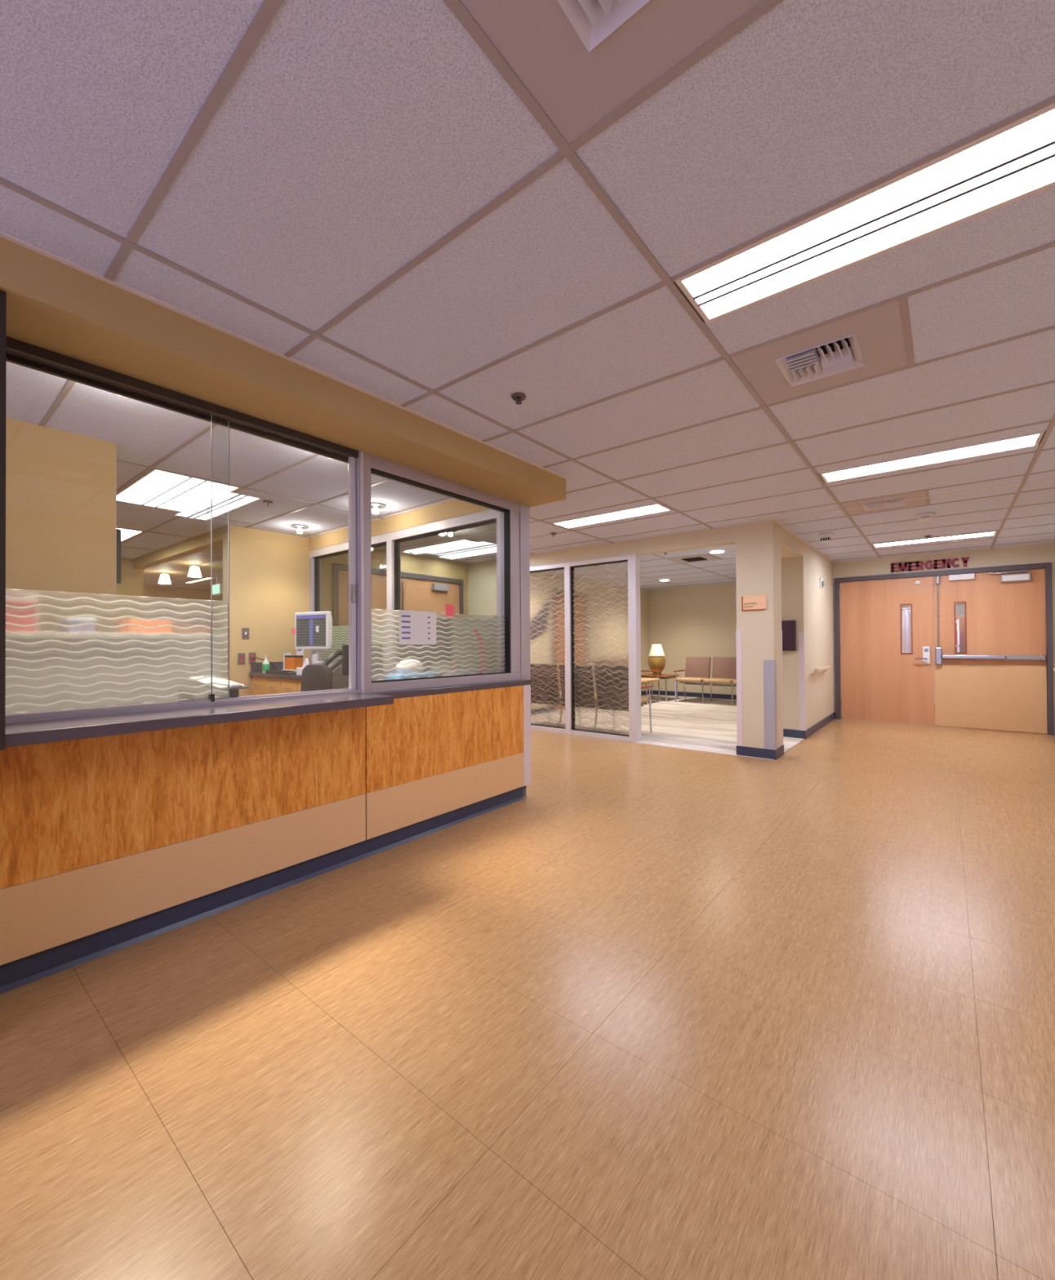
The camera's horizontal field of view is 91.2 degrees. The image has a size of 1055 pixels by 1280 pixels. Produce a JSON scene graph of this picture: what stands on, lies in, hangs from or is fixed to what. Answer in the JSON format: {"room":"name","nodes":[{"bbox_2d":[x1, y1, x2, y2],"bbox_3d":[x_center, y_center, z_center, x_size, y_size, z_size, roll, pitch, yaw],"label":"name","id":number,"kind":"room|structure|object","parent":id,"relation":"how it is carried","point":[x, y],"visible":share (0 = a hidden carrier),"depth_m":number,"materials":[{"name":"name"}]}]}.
{"room":"hospital interior","nodes":[
{"label":"hospital interior","id":0,"kind":"room"},
{"bbox_2d":[5,417,116,595],"bbox_3d":[-3.597,-0.085,1.930,0.120,2.600,3.280,-1,-1,39],"label":"wall partition","id":1,"kind":"structure","parent":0,"point":[61,486],"depth_m":2.97,"materials":[{"name":"paint"}]},
{"bbox_2d":[116,528,120,583],"bbox_3d":[-2.845,-0.540,3.035,0.090,0.350,0.743,-1,-1,39],"label":"television","id":2,"kind":"object","parent":1,"relation":"attached to","point":[118,531],"visible":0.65,"depth_m":3.32,"materials":[{"name":"black plastic"}]},
{"bbox_2d":[116,557,143,595],"bbox_3d":[-7.085,-0.035,5.672,0.150,2.600,4.720,-1,-1,39],"label":"wall","id":3,"kind":"structure","parent":0,"point":[131,584],"depth_m":7.35,"materials":[{"name":"brown paint"}]},
{"bbox_2d":[133,527,222,568],"bbox_3d":[-4.370,-1.191,6.440,3.130,0.305,0.120,-1,-1,39],"label":"wall station header","id":4,"kind":"structure","parent":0,"point":[201,543],"depth_m":6.24,"materials":[{"name":"brown"}]},
{"bbox_2d":[143,586,222,600],"bbox_3d":[-7.321,0.014,11.507,0.150,2.600,4.300,-1,-1,39],"label":"wall","id":5,"kind":"structure","parent":0,"point":[148,591],"depth_m":11.16,"materials":[{"name":"brown paint"}]},
{"bbox_2d":[0,236,565,506],"bbox_3d":[-0.851,-1.228,2.890,0.507,0.328,3.009,-1,-1,39],"label":"soffit","id":6,"kind":"structure","parent":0,"point":[53,305],"depth_m":2.13,"materials":[{"name":"paint"}]},
{"bbox_2d":[222,524,467,696],"bbox_3d":[-2.007,-0.055,6.739,0.150,2.600,3.561,-1,-1,39],"label":"wall","id":7,"kind":"structure","parent":0,"point":[269,571],"depth_m":5.65,"materials":[{"name":"paint"}]},
{"bbox_2d":[237,653,244,664],"bbox_3d":[-2.985,0.195,5.396,0.011,0.116,0.072,-1,-1,39],"label":"wall outlet","id":8,"kind":"object","parent":7,"relation":"attached to","point":[241,656],"visible":1,"depth_m":5.39,"materials":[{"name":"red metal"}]},
{"bbox_2d":[241,627,248,639],"bbox_3d":[-2.959,-0.070,5.428,0.016,0.116,0.072,-1,-1,39],"label":"light switch","id":9,"kind":"object","parent":7,"relation":"attached to","point":[245,631],"visible":1,"depth_m":5.43,"materials":[{"name":"silver metal"}]},
{"bbox_2d":[248,652,255,663],"bbox_3d":[-2.917,0.192,5.480,0.011,0.116,0.072,-1,-1,39],"label":"wall outlet","id":10,"kind":"object","parent":7,"relation":"attached to","point":[251,655],"visible":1,"depth_m":5.48,"materials":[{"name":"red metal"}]},
{"bbox_2d":[250,662,283,671],"bbox_3d":[-2.731,0.291,5.697,0.020,0.100,0.603,-1,-1,39],"label":"backsplash","id":11,"kind":"structure","parent":7,"relation":"attached to","point":[255,667],"depth_m":5.54,"materials":[{"name":"grey"}]},
{"bbox_2d":[332,563,463,626],"bbox_3d":[-1.688,0.164,7.058,0.180,2.165,2.140,-1,-1,39],"label":"door","id":12,"kind":"structure","parent":7,"relation":"in","point":[420,593],"depth_m":7.10,"materials":[{"name":"grey paint"}]},
{"bbox_2d":[308,499,489,551],"bbox_3d":[-1.319,-0.072,5.084,3.000,2.600,0.130,-1,-1,39],"label":"wall","id":13,"kind":"structure","parent":0,"point":[454,508],"depth_m":4.84,"materials":[{"name":"paint"}]},
{"bbox_2d":[309,509,500,674],"bbox_3d":[-1.325,-0.372,5.083,2.998,1.350,0.110,-1,-1,39],"label":"window","id":14,"kind":"structure","parent":13,"relation":"in","point":[393,540],"depth_m":5.04,"materials":[{"name":"silver metal"}]},
{"bbox_2d":[0,703,1054,1279],"bbox_3d":[-1.199,1.310,7.789,14.320,0.120,15.818,-1,-1,39],"label":"floor","id":15,"kind":"structure","parent":0,"point":[648,1012],"depth_m":1.51,"materials":[{"name":"brown"}]},
{"bbox_2d":[6,688,341,715],"bbox_3d":[-1.204,0.761,3.090,0.328,0.900,2.802,-1,-1,39],"label":"countertop","id":16,"kind":"structure","parent":15,"relation":"on","point":[339,688],"depth_m":2.44,"materials":[{"name":"grey laminate"}]},
{"bbox_2d":[178,688,238,701],"bbox_3d":[-1.635,0.283,2.651,0.200,0.055,0.210,-1,-1,39],"label":"document tray","id":17,"kind":"object","parent":16,"relation":"on","point":[233,693],"visible":0.21,"depth_m":2.67,"materials":[{"name":"black plastic"}]},
{"bbox_2d":[229,680,249,689],"bbox_3d":[-1.602,0.222,2.676,0.234,0.064,0.170,0,0,14],"label":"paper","id":18,"kind":"object","parent":17,"relation":"on","point":[233,686],"visible":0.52,"depth_m":2.67,"materials":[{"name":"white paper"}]},
{"bbox_2d":[342,644,348,688],"bbox_3d":[-1.056,0.170,3.321,0.160,0.285,0.280,-1,-1,39],"label":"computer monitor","id":19,"kind":"object","parent":16,"relation":"on","point":[344,646],"visible":0.24,"depth_m":3.21,"materials":[{"name":"black plastic"}]},
{"bbox_2d":[0,684,530,994],"bbox_3d":[-0.973,0.776,2.936,0.222,0.866,2.906,-1,-1,39],"label":"reception desk","id":20,"kind":"object","parent":15,"relation":"on","point":[109,844],"depth_m":2.27,"materials":[{"name":"brown wood"}]},
{"bbox_2d":[4,693,393,747],"bbox_3d":[-1.337,0.315,2.295,0.470,0.042,1.444,-1,-1,39],"label":"ledge","id":21,"kind":"object","parent":20,"relation":"on","point":[26,733],"visible":0.86,"depth_m":1.98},
{"bbox_2d":[0,289,359,750],"bbox_3d":[-1.320,-0.364,2.267,0.425,1.406,1.454,-1,-1,39],"label":"window","id":22,"kind":"structure","parent":21,"relation":"on","point":[59,651],"depth_m":2.10,"materials":[{"name":"glass"}]},
{"bbox_2d":[368,679,531,698],"bbox_3d":[-0.517,0.326,3.505,0.224,0.038,1.466,-1,-1,39],"label":"window ledge","id":23,"kind":"object","parent":20,"relation":"on","point":[442,690],"visible":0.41,"depth_m":3.37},
{"bbox_2d":[347,451,529,693],"bbox_3d":[-0.525,-0.377,3.544,0.177,1.368,1.532,-1,-1,39],"label":"window","id":24,"kind":"structure","parent":23,"relation":"on","point":[468,645],"depth_m":3.47,"materials":[{"name":"silver metal"}]},
{"bbox_2d":[399,609,435,644],"bbox_3d":[-0.692,-0.078,3.277,0.002,0.212,0.297,-1,-1,39],"label":"sheet","id":25,"kind":"object","parent":24,"relation":"attached to","point":[415,627],"visible":1,"depth_m":3.27,"materials":[{"name":"white paper"}]},
{"bbox_2d":[445,604,453,616],"bbox_3d":[-0.525,-0.199,3.486,0.001,0.076,0.073,-1,-1,39],"label":"sticky note","id":26,"kind":"object","parent":24,"relation":"attached to","point":[449,608],"visible":1,"depth_m":3.49,"materials":[{"name":"pink"}]},
{"bbox_2d":[248,671,380,694],"bbox_3d":[-1.716,0.779,4.863,2.637,0.900,0.623,-1,-1,39],"label":"desk","id":27,"kind":"object","parent":15,"relation":"on","point":[263,683],"visible":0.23,"depth_m":5.14,"materials":[{"name":"brown wood"}]},
{"bbox_2d":[262,654,269,672],"bbox_3d":[-2.753,0.246,5.437,0.071,0.186,0.071,-1,-1,39],"label":"sanitizer bottle","id":28,"kind":"object","parent":27,"relation":"on","point":[265,664],"visible":0.81,"depth_m":5.41,"materials":[{"name":"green plastic"}]},
{"bbox_2d":[265,670,293,674],"bbox_3d":[-2.494,0.322,5.215,0.420,0.025,0.150,-1,-1,45],"label":"keyboard","id":29,"kind":"object","parent":27,"relation":"on","point":[277,672],"visible":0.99,"depth_m":5.11,"materials":[{"name":"black plastic"}]},
{"bbox_2d":[281,669,296,672],"bbox_3d":[-2.443,0.322,5.405,0.240,0.030,0.140,-1,-1,39],"label":"tray","id":30,"kind":"object","parent":27,"relation":"on","point":[295,670],"depth_m":5.31,"materials":[{"name":"white plastic"}]},
{"bbox_2d":[281,655,302,672],"bbox_3d":[-2.444,0.250,5.406,0.240,0.175,0.140,-1,-1,39],"label":"carton","id":31,"kind":"object","parent":27,"relation":"on","point":[291,662],"visible":0.7,"depth_m":5.35,"materials":[{"name":"orange"}]},
{"bbox_2d":[296,649,303,663],"bbox_3d":[-2.454,0.209,5.601,0.160,0.260,0.070,-1,-1,39],"label":"stand","id":32,"kind":"object","parent":27,"relation":"on","point":[299,652],"visible":0.24,"depth_m":5.57,"materials":[{"name":"white"}]},
{"bbox_2d":[296,657,308,675],"bbox_3d":[-2.073,0.249,4.830,0.220,0.162,0.070,-1,-1,39],"label":"tissue box","id":33,"kind":"object","parent":27,"relation":"on","point":[299,670],"visible":0.41,"depth_m":4.83,"materials":[{"name":"white cardboard"}]},
{"bbox_2d":[294,611,332,664],"bbox_3d":[-2.111,0.028,5.137,0.470,0.610,0.240,-1,-1,27],"label":"computer monitor","id":34,"kind":"object","parent":27,"relation":"on","point":[313,630],"visible":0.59,"depth_m":5.08,"materials":[{"name":"white plastic"}]},
{"bbox_2d":[321,648,342,675],"bbox_3d":[-1.671,0.205,4.692,0.297,0.243,0.264,0,0,19],"label":"desk phone","id":35,"kind":"object","parent":27,"relation":"on","point":[334,665],"visible":0.18,"depth_m":4.70,"materials":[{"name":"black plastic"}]},
{"bbox_2d":[301,664,333,691],"bbox_3d":[-1.474,0.704,4.085,0.420,1.035,0.560,-1,-1,39],"label":"office chair","id":36,"kind":"object","parent":15,"relation":"on","point":[313,677],"visible":0.15,"depth_m":3.88,"materials":[{"name":"grey fabric"}]},
{"bbox_2d":[332,665,348,688],"bbox_3d":[-1.123,0.699,3.803,0.420,1.035,0.560,-1,-1,39],"label":"office chair","id":37,"kind":"object","parent":15,"relation":"on","point":[339,681],"visible":0.02,"depth_m":3.68,"materials":[{"name":"grey fabric"}]},
{"bbox_2d":[901,608,911,653],"bbox_3d":[5.885,0.347,8.871,1.623,1.742,0.060,-1,-1,39],"label":"privacy curtain","id":38,"kind":"object","parent":15,"relation":"on","point":[905,612],"visible":0.02,"depth_m":8.55,"materials":[{"name":"white fabric"}]},
{"bbox_2d":[955,618,959,652],"bbox_3d":[7.007,0.435,8.627,0.314,1.550,0.430,-1,-1,39],"label":"shelf rack","id":39,"kind":"object","parent":15,"relation":"on","point":[957,621],"visible":0.18,"depth_m":8.38,"materials":[{"name":"white metal"}]},
{"bbox_2d":[955,615,964,652],"bbox_3d":[7.956,0.396,8.792,1.080,1.620,0.720,-1,-1,39],"label":"tall cabinet","id":40,"kind":"object","parent":15,"relation":"on","point":[962,619],"visible":0.02,"depth_m":8.79,"materials":[{"name":"brown"}]},
{"bbox_2d":[0,0,1054,591],"bbox_3d":[-1.894,-1.234,7.127,14.120,0.122,13.500,-1,-1,39],"label":"ceiling","id":41,"kind":"structure","parent":0,"point":[367,197],"depth_m":1.63,"materials":[{"name":"white tile"}]},
{"bbox_2d":[116,528,144,542],"bbox_3d":[-4.792,-1.192,5.747,1.185,0.056,0.580,-1,-1,39],"label":"ceiling light","id":42,"kind":"object","parent":41,"relation":"attached to","point":[126,534],"visible":0.09,"depth_m":5.71,"materials":[{"name":"white plastic"}]},
{"bbox_2d":[158,571,171,584],"bbox_3d":[-6.053,-1.040,8.622,0.180,0.200,0.180,-1,-1,39],"label":"pendant light","id":43,"kind":"object","parent":41,"relation":"hanging from","point":[164,579],"visible":1,"depth_m":8.57,"materials":[{"name":"white glass"}]},
{"bbox_2d":[116,468,240,512],"bbox_3d":[-2.896,-1.215,4.215,1.190,0.056,0.580,-1,-1,39],"label":"ceiling light","id":44,"kind":"object","parent":41,"relation":"attached to","point":[156,488],"visible":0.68,"depth_m":4.17,"materials":[{"name":"white plastic"}]},
{"bbox_2d":[116,470,188,504],"bbox_3d":[-2.999,-1.211,4.088,1.154,0.026,0.214,-1,-1,39],"label":"diffuser","id":45,"kind":"object","parent":44,"relation":"attached to","point":[153,485],"depth_m":4.04,"materials":[{"name":"white"}]},
{"bbox_2d":[144,477,204,506],"bbox_3d":[-2.900,-1.208,4.210,1.154,0.030,0.094,-1,-1,39],"label":"diffuser","id":46,"kind":"object","parent":44,"relation":"attached to","point":[185,485],"depth_m":4.16,"materials":[{"name":"white"}]},
{"bbox_2d":[158,480,236,511],"bbox_3d":[-2.797,-1.210,4.338,1.154,0.026,0.224,-1,-1,39],"label":"diffuser","id":47,"kind":"object","parent":44,"relation":"attached to","point":[197,495],"depth_m":4.30,"materials":[{"name":"white"}]},
{"bbox_2d":[187,563,201,577],"bbox_3d":[-5.010,-1.052,7.779,0.180,0.200,0.180,-1,-1,39],"label":"pendant light","id":48,"kind":"object","parent":41,"relation":"hanging from","point":[194,571],"visible":1,"depth_m":7.73,"materials":[{"name":"white glass"}]},
{"bbox_2d":[170,577,221,584],"bbox_3d":[-6.238,-1.151,9.801,1.200,0.056,0.600,-1,-1,39],"label":"ceiling light","id":49,"kind":"object","parent":41,"relation":"attached to","point":[186,577],"visible":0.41,"depth_m":9.82,"materials":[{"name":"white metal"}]},
{"bbox_2d":[212,570,222,595],"bbox_3d":[-5.131,-0.949,8.543,0.320,0.393,0.044,-1,-1,39],"label":"exit sign","id":50,"kind":"object","parent":41,"relation":"hanging from","point":[217,588],"visible":0.97,"depth_m":8.51,"materials":[{"name":"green plastic"}]},
{"bbox_2d":[290,524,308,533],"bbox_3d":[-2.378,-1.149,5.396,0.170,0.075,0.170,-1,-1,39],"label":"recessed light","id":51,"kind":"object","parent":41,"relation":"in","point":[299,527],"visible":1,"depth_m":5.38,"materials":[{"name":"silver metal"}]},
{"bbox_2d":[370,502,385,513],"bbox_3d":[-1.351,-1.161,4.599,0.170,0.075,0.170,-1,-1,39],"label":"recessed light","id":52,"kind":"object","parent":41,"relation":"in","point":[375,506],"visible":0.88,"depth_m":4.58,"materials":[{"name":"silver metal"}]},
{"bbox_2d":[403,539,480,554],"bbox_3d":[-1.113,-1.206,6.592,1.179,0.056,0.290,-1,-1,39],"label":"ceiling light","id":53,"kind":"object","parent":41,"relation":"attached to","point":[460,543],"visible":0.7,"depth_m":6.56,"materials":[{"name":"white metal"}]},
{"bbox_2d":[407,539,468,551],"bbox_3d":[-1.160,-1.201,6.532,1.143,0.026,0.098,-1,-1,39],"label":"diffuser","id":54,"kind":"object","parent":53,"relation":"attached to","point":[460,541],"depth_m":6.51,"materials":[{"name":"white"}]},
{"bbox_2d":[417,542,476,553],"bbox_3d":[-1.066,-1.201,6.649,1.143,0.026,0.103,-1,-1,39],"label":"diffuser","id":55,"kind":"object","parent":53,"relation":"attached to","point":[468,543],"depth_m":6.62,"materials":[{"name":"white"}]},
{"bbox_2d":[437,546,496,559],"bbox_3d":[-0.736,-1.204,7.059,1.179,0.056,0.290,-1,-1,39],"label":"ceiling light","id":56,"kind":"object","parent":41,"relation":"attached to","point":[489,550],"visible":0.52,"depth_m":7.09,"materials":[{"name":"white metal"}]},
{"bbox_2d":[451,551,496,559],"bbox_3d":[-0.689,-1.199,7.116,1.143,0.026,0.103,-1,-1,39],"label":"diffuser","id":57,"kind":"object","parent":56,"relation":"attached to","point":[487,552],"depth_m":7.18,"materials":[{"name":"white"}]},
{"bbox_2d":[511,392,525,404],"bbox_3d":[-0.044,-1.205,2.594,0.076,0.034,0.076,-1,-1,39],"label":"sprinkler head","id":58,"kind":"object","parent":41,"relation":"attached to","point":[518,397],"visible":1,"depth_m":2.58},
{"bbox_2d":[460,0,762,143],"bbox_3d":[0.153,-1.257,0.869,0.604,0.060,0.586,-1,-1,39],"label":"ceiling vent","id":59,"kind":"object","parent":41,"relation":"in","point":[580,60],"visible":1,"depth_m":1.07,"materials":[{"name":"grey"}]},
{"bbox_2d":[551,502,671,528],"bbox_3d":[0.800,-1.229,5.079,1.179,0.056,0.300,-1,-1,39],"label":"ceiling light","id":60,"kind":"object","parent":41,"relation":"attached to","point":[655,508],"visible":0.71,"depth_m":5.03,"materials":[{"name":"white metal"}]},
{"bbox_2d":[555,504,660,524],"bbox_3d":[0.750,-1.224,5.017,1.143,0.026,0.102,-1,-1,39],"label":"diffuser","id":61,"kind":"object","parent":60,"relation":"attached to","point":[649,507],"depth_m":4.98,"materials":[{"name":"white"}]},
{"bbox_2d":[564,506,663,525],"bbox_3d":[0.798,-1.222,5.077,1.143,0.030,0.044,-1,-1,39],"label":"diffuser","id":62,"kind":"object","parent":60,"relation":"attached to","point":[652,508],"depth_m":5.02,"materials":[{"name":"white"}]},
{"bbox_2d":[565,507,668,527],"bbox_3d":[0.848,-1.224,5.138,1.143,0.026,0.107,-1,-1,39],"label":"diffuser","id":63,"kind":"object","parent":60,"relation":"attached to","point":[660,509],"depth_m":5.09,"materials":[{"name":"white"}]},
{"bbox_2d":[667,554,720,563],"bbox_3d":[2.460,-1.196,7.626,0.580,0.024,0.580,-1,-1,39],"label":"ceiling vent","id":64,"kind":"object","parent":41,"relation":"in","point":[702,557],"visible":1,"depth_m":7.59,"materials":[{"name":"grey"}]},
{"bbox_2d":[730,300,907,405],"bbox_3d":[1.303,-1.252,2.292,0.604,0.060,0.586,-1,-1,39],"label":"ceiling vent","id":65,"kind":"object","parent":41,"relation":"in","point":[869,343],"visible":0.99,"depth_m":2.26,"materials":[{"name":"grey"}]},
{"bbox_2d":[817,532,833,542],"bbox_3d":[3.425,-1.172,5.928,0.140,0.085,0.120,-1,-1,39],"label":"exit sign","id":66,"kind":"object","parent":41,"relation":"attached to","point":[826,537],"visible":1,"depth_m":5.89,"materials":[{"name":"white plastic"}]},
{"bbox_2d":[674,102,1054,323],"bbox_3d":[1.058,-1.259,1.518,1.179,0.056,0.305,-1,-1,39],"label":"ceiling light","id":67,"kind":"object","parent":41,"relation":"attached to","point":[1014,162],"visible":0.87,"depth_m":1.51,"materials":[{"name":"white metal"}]},
{"bbox_2d":[695,144,1054,302],"bbox_3d":[1.056,-1.252,1.516,1.143,0.030,0.044,-1,-1,39],"label":"diffuser","id":68,"kind":"object","parent":67,"relation":"attached to","point":[1032,155],"depth_m":1.51,"materials":[{"name":"white"}]},
{"bbox_2d":[700,156,1054,317],"bbox_3d":[1.107,-1.254,1.579,1.143,0.026,0.109,-1,-1,39],"label":"diffuser","id":69,"kind":"object","parent":67,"relation":"attached to","point":[1037,174],"depth_m":1.58,"materials":[{"name":"white"}]},
{"bbox_2d":[840,490,926,515],"bbox_3d":[3.218,-1.244,4.663,0.604,0.060,0.586,-1,-1,39],"label":"ceiling vent","id":70,"kind":"object","parent":41,"relation":"in","point":[875,504],"visible":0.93,"depth_m":4.65,"materials":[{"name":"grey"}]},
{"bbox_2d":[915,512,935,520],"bbox_3d":[3.879,-1.195,5.034,0.150,0.058,0.150,-1,-1,39],"label":"smoke detector","id":71,"kind":"object","parent":41,"relation":"attached to","point":[926,516],"visible":1,"depth_m":4.99,"materials":[{"name":"white plastic"}]},
{"bbox_2d":[818,431,1044,483],"bbox_3d":[2.697,-1.252,3.547,1.179,0.056,0.270,-1,-1,39],"label":"ceiling light","id":72,"kind":"object","parent":41,"relation":"attached to","point":[1033,439],"visible":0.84,"depth_m":3.48,"materials":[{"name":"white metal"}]},
{"bbox_2d":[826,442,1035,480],"bbox_3d":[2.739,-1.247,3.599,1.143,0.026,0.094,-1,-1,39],"label":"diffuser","id":73,"kind":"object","parent":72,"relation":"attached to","point":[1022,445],"depth_m":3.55,"materials":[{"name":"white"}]},
{"bbox_2d":[826,440,1035,478],"bbox_3d":[2.695,-1.245,3.545,1.143,0.030,0.038,-1,-1,39],"label":"diffuser","id":74,"kind":"object","parent":72,"relation":"attached to","point":[1020,442],"depth_m":3.49,"materials":[{"name":"white"}]},
{"bbox_2d":[871,531,996,547],"bbox_3d":[4.928,-1.242,6.308,1.179,0.056,0.280,-1,-1,39],"label":"ceiling light","id":75,"kind":"object","parent":41,"relation":"attached to","point":[989,533],"visible":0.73,"depth_m":6.27,"materials":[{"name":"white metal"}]},
{"bbox_2d":[875,534,991,546],"bbox_3d":[4.972,-1.237,6.363,1.143,0.026,0.098,-1,-1,39],"label":"diffuser","id":76,"kind":"object","parent":75,"relation":"attached to","point":[982,535],"depth_m":6.35,"materials":[{"name":"white"}]},
{"bbox_2d":[467,525,735,616],"bbox_3d":[0.687,-0.070,6.762,4.012,2.600,0.140,-1,-1,39],"label":"wall","id":77,"kind":"structure","parent":0,"point":[482,576],"depth_m":6.56,"materials":[{"name":"paint"}]},
{"bbox_2d":[528,554,640,742],"bbox_3d":[0.564,0.107,6.821,1.973,2.250,0.120,-1,-1,39],"label":"glass partition","id":78,"kind":"structure","parent":77,"relation":"in","point":[585,637],"depth_m":6.65,"materials":[{"name":"glass"}]},
{"bbox_2d":[635,742,737,755],"bbox_3d":[1.748,1.214,5.780,1.152,0.006,0.025,-1,-1,39],"label":"trim","id":79,"kind":"structure","parent":77,"relation":"attached to","point":[636,742],"depth_m":5.74,"materials":[{"name":"white"}]},
{"bbox_2d":[640,588,648,691],"bbox_3d":[1.081,-0.046,9.965,0.160,2.600,5.339,-1,-1,39],"label":"wall","id":80,"kind":"structure","parent":0,"point":[644,597],"depth_m":11.82,"materials":[{"name":"paint"}]},
{"bbox_2d":[531,694,804,759],"bbox_3d":[2.622,1.236,8.676,4.151,0.010,5.600,-1,-1,39],"label":"floor","id":81,"kind":"structure","parent":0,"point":[687,723],"depth_m":7.47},
{"bbox_2d":[640,684,653,733],"bbox_3d":[0.808,0.781,7.099,1.712,0.900,0.596,-1,-1,39],"label":"chair","id":82,"kind":"object","parent":81,"relation":"on","point":[643,699],"visible":0.13,"depth_m":6.75,"materials":[{"name":"beige"}]},
{"bbox_2d":[640,670,661,704],"bbox_3d":[1.929,0.798,9.932,0.596,0.900,1.712,-1,-1,39],"label":"chair","id":83,"kind":"object","parent":81,"relation":"on","point":[643,680],"visible":0.15,"depth_m":10.27,"materials":[{"name":"beige"}]},
{"bbox_2d":[640,673,679,701],"bbox_3d":[2.756,0.990,10.844,0.640,0.516,0.620,-1,-1,39],"label":"table","id":84,"kind":"object","parent":81,"relation":"on","point":[665,677],"visible":0.68,"depth_m":10.65,"materials":[{"name":"brown wood"}]},
{"bbox_2d":[647,643,666,675],"bbox_3d":[2.721,0.399,10.874,0.370,0.667,0.370,-1,-1,39],"label":"table lamp","id":85,"kind":"object","parent":84,"relation":"on","point":[656,660],"visible":0.97,"depth_m":10.75,"materials":[{"name":"gold ceramic"}]},
{"bbox_2d":[673,656,736,705],"bbox_3d":[3.787,0.788,10.086,1.712,0.900,0.596,-1,-1,39],"label":"bench","id":86,"kind":"object","parent":81,"relation":"on","point":[697,671],"visible":0.59,"depth_m":10.34,"materials":[{"name":"beige"}]},
{"bbox_2d":[648,583,736,694],"bbox_3d":[4.377,-0.057,10.830,4.200,2.600,0.150,-1,-1,39],"label":"wall","id":87,"kind":"structure","parent":0,"point":[700,621],"depth_m":11.34,"materials":[{"name":"paint"}]},
{"bbox_2d":[735,520,782,748],"bbox_3d":[2.449,-0.090,5.463,0.363,2.600,0.334,-1,-1,39],"label":"wall column","id":88,"kind":"structure","parent":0,"point":[757,544],"depth_m":5.34,"materials":[{"name":"paint"}]},
{"bbox_2d":[735,630,742,746],"bbox_3d":[2.239,0.503,5.445,0.055,1.216,0.054,-1,-1,39],"label":"guard","id":89,"kind":"object","parent":88,"relation":"attached to","point":[738,633],"visible":1,"depth_m":5.42,"materials":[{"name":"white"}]},
{"bbox_2d":[741,594,766,611],"bbox_3d":[2.334,-0.382,5.330,0.244,0.160,0.018,-1,-1,39],"label":"room sign","id":90,"kind":"object","parent":88,"relation":"attached to","point":[749,602],"visible":1,"depth_m":5.32,"materials":[{"name":"brown"}]},
{"bbox_2d":[736,744,783,759],"bbox_3d":[2.456,1.160,5.452,0.383,0.100,0.354,-1,-1,39],"label":"baseboard","id":91,"kind":"structure","parent":88,"relation":"attached to","point":[740,750],"depth_m":5.31,"materials":[{"name":"blue"}]},
{"bbox_2d":[763,659,777,750],"bbox_3d":[2.479,0.656,5.274,0.102,0.905,0.089,-1,-1,39],"label":"guard","id":92,"kind":"object","parent":88,"relation":"attached to","point":[769,666],"visible":1,"depth_m":5.24,"materials":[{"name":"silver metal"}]},
{"bbox_2d":[780,630,782,745],"bbox_3d":[2.669,0.504,5.478,0.059,1.210,0.039,-1,-1,39],"label":"guard","id":93,"kind":"object","parent":88,"relation":"attached to","point":[780,630],"visible":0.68,"depth_m":5.45,"materials":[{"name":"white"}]},
{"bbox_2d":[780,525,834,730],"bbox_3d":[3.524,-0.084,6.906,0.505,2.600,3.263,-1,-1,39],"label":"wall","id":94,"kind":"structure","parent":0,"point":[803,601],"depth_m":6.55,"materials":[{"name":"paint"}]},
{"bbox_2d":[781,620,795,650],"bbox_3d":[3.185,-0.053,6.449,0.290,0.375,0.088,-1,-1,39],"label":"upper cabinet","id":95,"kind":"object","parent":94,"relation":"attached to","point":[788,627],"visible":0.48,"depth_m":6.37,"materials":[{"name":"black"}]},
{"bbox_2d":[798,631,805,730],"bbox_3d":[3.386,0.507,6.369,0.064,1.210,0.052,-1,-1,39],"label":"guard","id":96,"kind":"object","parent":94,"relation":"attached to","point":[802,679],"visible":1,"depth_m":6.35,"materials":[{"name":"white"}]},
{"bbox_2d":[810,665,831,675],"bbox_3d":[3.931,0.412,6.927,0.092,0.103,1.000,-1,-1,39],"label":"handrail","id":97,"kind":"object","parent":94,"relation":"attached to","point":[824,668],"visible":1,"depth_m":6.74,"materials":[{"name":"beige plastic"}]},
{"bbox_2d":[901,577,964,703],"bbox_3d":[6.625,-0.086,8.839,4.200,2.600,3.322,-1,-1,39],"label":"wall","id":98,"kind":"structure","parent":0,"point":[959,607],"depth_m":9.70,"materials":[{"name":"paint"}]},
{"bbox_2d":[641,689,834,738],"bbox_3d":[2.708,1.185,8.646,4.005,0.100,5.339,-1,-1,39],"label":"baseboard","id":99,"kind":"structure","parent":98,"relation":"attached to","point":[786,732],"depth_m":7.71,"materials":[{"name":"blue"}]},
{"bbox_2d":[832,542,1054,734],"bbox_3d":[5.619,-0.092,7.414,3.115,2.600,0.160,-1,-1,39],"label":"wall","id":100,"kind":"structure","parent":0,"point":[1038,553],"depth_m":7.04,"materials":[{"name":"paint"}]},
{"bbox_2d":[890,556,969,572],"bbox_3d":[5.653,-1.058,7.277,0.878,0.130,0.016,-1,-1,39],"label":"sign","id":101,"kind":"object","parent":100,"relation":"attached to","point":[906,566],"visible":1,"depth_m":7.29,"materials":[{"name":"red"}]},
{"bbox_2d":[834,562,1053,735],"bbox_3d":[5.706,0.121,7.275,2.374,2.172,0.226,-1,-1,39],"label":"door","id":102,"kind":"structure","parent":100,"relation":"in","point":[1002,680],"depth_m":7.14,"materials":[{"name":"brown wood"}]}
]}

